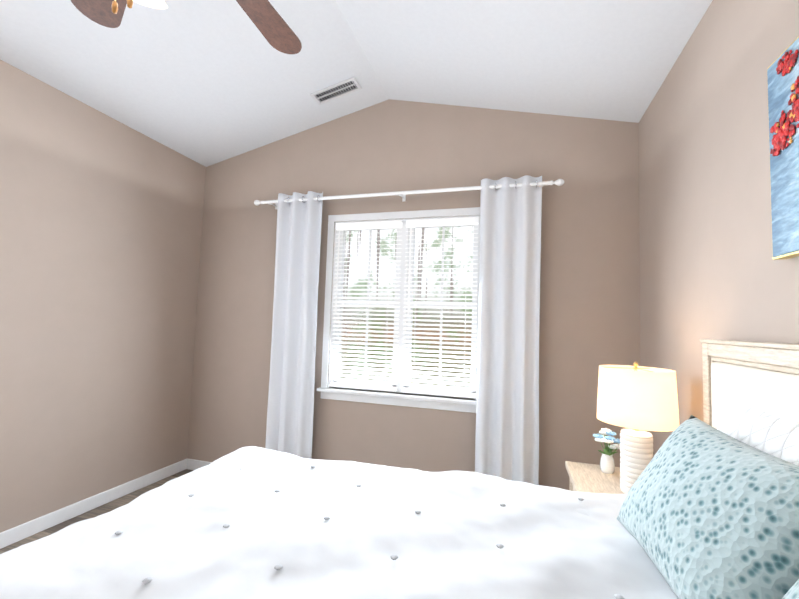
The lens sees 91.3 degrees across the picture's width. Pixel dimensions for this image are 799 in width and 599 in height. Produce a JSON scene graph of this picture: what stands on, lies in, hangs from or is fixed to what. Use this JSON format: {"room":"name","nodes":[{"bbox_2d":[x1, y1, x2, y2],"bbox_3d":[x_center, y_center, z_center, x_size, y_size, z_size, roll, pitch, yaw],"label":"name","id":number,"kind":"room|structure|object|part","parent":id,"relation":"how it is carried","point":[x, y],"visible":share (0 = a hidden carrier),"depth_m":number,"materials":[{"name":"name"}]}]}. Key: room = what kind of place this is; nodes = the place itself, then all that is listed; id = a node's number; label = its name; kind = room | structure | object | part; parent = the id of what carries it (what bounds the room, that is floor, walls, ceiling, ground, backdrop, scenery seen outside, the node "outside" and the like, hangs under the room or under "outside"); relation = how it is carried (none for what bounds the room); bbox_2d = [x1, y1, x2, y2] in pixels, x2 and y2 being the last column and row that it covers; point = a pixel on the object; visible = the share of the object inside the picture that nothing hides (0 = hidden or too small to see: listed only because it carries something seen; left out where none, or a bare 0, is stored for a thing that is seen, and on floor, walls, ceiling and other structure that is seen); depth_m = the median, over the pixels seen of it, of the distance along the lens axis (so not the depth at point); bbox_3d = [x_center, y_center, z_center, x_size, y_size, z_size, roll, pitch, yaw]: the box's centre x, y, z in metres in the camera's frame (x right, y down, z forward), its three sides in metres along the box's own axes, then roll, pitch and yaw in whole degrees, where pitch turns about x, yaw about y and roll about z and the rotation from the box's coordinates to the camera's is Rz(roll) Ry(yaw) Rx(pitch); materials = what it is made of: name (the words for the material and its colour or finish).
{"room":"bedroom","nodes":[
{"label":"bedroom","id":0,"kind":"room"},
{"bbox_2d":[0,469,193,553],"bbox_3d":[-0.802,1.404,0.831,3.814,0.100,4.400,1,-4,16],"label":"floor","id":1,"kind":"structure","parent":0,"point":[113,504],"depth_m":2.64,"materials":[{"name":"brown wood"}]},
{"bbox_2d":[0,339,798,598],"bbox_3d":[-0.092,0.721,0.797,2.194,1.304,2.078,1,-4,16],"label":"bed","id":2,"kind":"object","parent":1,"relation":"on","point":[708,508],"visible":1,"depth_m":1.06,"materials":[{"name":"white fabric"}]},
{"bbox_2d":[565,461,624,493],"bbox_3d":[1.062,1.181,1.825,0.467,0.590,0.596,1,-4,16],"label":"nightstand","id":3,"kind":"object","parent":1,"relation":"on","point":[589,478],"visible":0.1,"depth_m":1.94,"materials":[{"name":"grey wood"}]},
{"bbox_2d":[593,428,620,473],"bbox_3d":[1.085,0.787,2.023,0.145,0.221,0.166,1,-4,16],"label":"flower vase","id":4,"kind":"object","parent":3,"relation":"on","point":[607,465],"visible":0.94,"depth_m":2.01,"materials":[{"name":"white ceramic"}]},
{"bbox_2d":[597,362,678,493],"bbox_3d":[1.089,0.586,1.798,0.326,0.595,0.326,1,-4,16],"label":"lamp","id":5,"kind":"object","parent":3,"relation":"on","point":[635,400],"visible":0.85,"depth_m":1.71,"materials":[{"name":"fabric"}]},
{"bbox_3d":[1.064,0.444,1.806,0.241,0.313,0.259,1,-4,16],"label":"stem","id":6,"kind":"part","parent":5,"relation":"part of","materials":[{"name":"fabric"}]},
{"bbox_3d":[1.094,0.442,1.807,0.326,0.245,0.326,1,-4,16],"label":"lamp shade","id":7,"kind":"part","parent":5,"relation":"part of","materials":[{"name":"white fabric"}]},
{"bbox_2d":[0,60,205,532],"bbox_3d":[-2.518,-0.040,1.442,0.140,2.750,4.400,1,-4,16],"label":"wall","id":8,"kind":"structure","parent":0,"point":[101,217],"depth_m":2.62,"materials":[{"name":"paint"}]},
{"bbox_2d":[0,459,186,548],"bbox_3d":[-2.486,1.289,1.335,0.014,0.088,4.372,1,-4,16],"label":"baseboard","id":9,"kind":"structure","parent":8,"relation":"attached to","point":[28,529],"depth_m":2.60,"materials":[{"name":"white wood"}]},
{"bbox_2d":[0,0,712,166],"bbox_3d":[-0.706,-1.605,1.024,3.814,0.559,4.680,1,-4,16],"label":"ceiling","id":10,"kind":"structure","parent":0,"point":[206,83],"depth_m":2.35,"materials":[{"name":"paint"}]},
{"bbox_2d":[71,0,301,53],"bbox_3d":[-0.745,-1.276,1.214,1.342,0.895,1.332,1,-4,16],"label":"fan","id":11,"kind":"object","parent":10,"relation":"hanging from","point":[272,26],"visible":1,"depth_m":1.64,"materials":[{"name":"brown wood"}]},
{"bbox_3d":[-0.765,-1.042,1.155,0.363,0.132,0.375,1,-4,16],"label":"glass","id":12,"kind":"part","parent":11,"relation":"part of","materials":[{"name":"white glass"}]},
{"bbox_3d":[-0.755,-1.296,1.200,0.658,0.857,0.658,1,-4,16],"label":"motor","id":13,"kind":"part","parent":11,"relation":"part of","materials":[{"name":"white metal"}]},
{"bbox_2d":[310,77,361,104],"bbox_3d":[-0.475,-1.557,2.922,0.350,0.092,0.140,1,-4,16],"label":"ceiling vent","id":14,"kind":"object","parent":10,"relation":"in","point":[336,91],"visible":1,"depth_m":2.92,"materials":[{"name":"white metal"}]},
{"bbox_2d":[187,99,639,489],"bbox_3d":[-0.111,-0.075,3.108,3.814,3.187,0.140,1,-4,16],"label":"wall","id":15,"kind":"structure","parent":0,"point":[590,288],"depth_m":2.96,"materials":[{"name":"paint"}]},
{"bbox_2d":[186,458,211,469],"bbox_3d":[-0.181,1.465,2.935,3.534,0.088,0.014,1,-4,16],"label":"baseboard","id":16,"kind":"structure","parent":15,"relation":"attached to","point":[192,464],"depth_m":3.40,"materials":[{"name":"white wood"}]},
{"bbox_2d":[317,207,479,412],"bbox_3d":[0.023,0.061,3.036,1.320,1.485,0.185,1,-4,16],"label":"window","id":17,"kind":"structure","parent":15,"relation":"in","point":[326,390],"depth_m":3.04,"materials":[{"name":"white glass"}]},
{"bbox_2d":[329,217,477,397],"bbox_3d":[0.017,0.044,3.015,1.162,1.318,0.066,1,-4,16],"label":"window blinds","id":18,"kind":"object","parent":17,"relation":"attached to","point":[465,221],"visible":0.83,"depth_m":2.99,"materials":[{"name":"white plastic"}]},
{"bbox_3d":[0.032,0.048,3.068,1.146,1.321,0.070,1,-4,16],"label":"window sash","id":19,"kind":"part","parent":17,"relation":"part of","materials":[{"name":"white wood"}]},
{"bbox_2d":[254,175,563,484],"bbox_3d":[-0.087,0.209,2.936,2.446,2.141,0.134,1,-4,16],"label":"curtains","id":20,"kind":"object","parent":15,"relation":"attached to","point":[507,431],"visible":0.96,"depth_m":2.71,"materials":[{"name":"fabric"}]},
{"bbox_3d":[-0.052,-0.803,3.009,2.446,0.070,0.118,1,-4,16],"label":"rod","id":21,"kind":"part","parent":20,"relation":"part of","materials":[{"name":"white metal"}]},
{"bbox_2d":[639,0,798,456],"bbox_3d":[1.005,0.005,0.402,0.140,2.750,4.400,1,-4,16],"label":"wall","id":22,"kind":"structure","parent":0,"point":[710,268],"depth_m":1.62,"materials":[{"name":"paint"}]},
{"bbox_2d":[767,36,798,259],"bbox_3d":[0.966,-0.462,0.633,0.072,0.604,1.187,1,-4,16],"label":"painting","id":23,"kind":"object","parent":22,"relation":"attached to","point":[783,90],"visible":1,"depth_m":1.12,"materials":[{"name":"paper"}]},
{"label":"outside","id":24,"kind":"structure","parent":0,"visible":0},
{"bbox_2d":[340,226,473,387],"bbox_3d":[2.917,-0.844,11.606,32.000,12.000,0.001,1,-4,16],"label":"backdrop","id":25,"kind":"structure","parent":24,"point":[377,246],"depth_m":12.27,"materials":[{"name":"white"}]}
]}

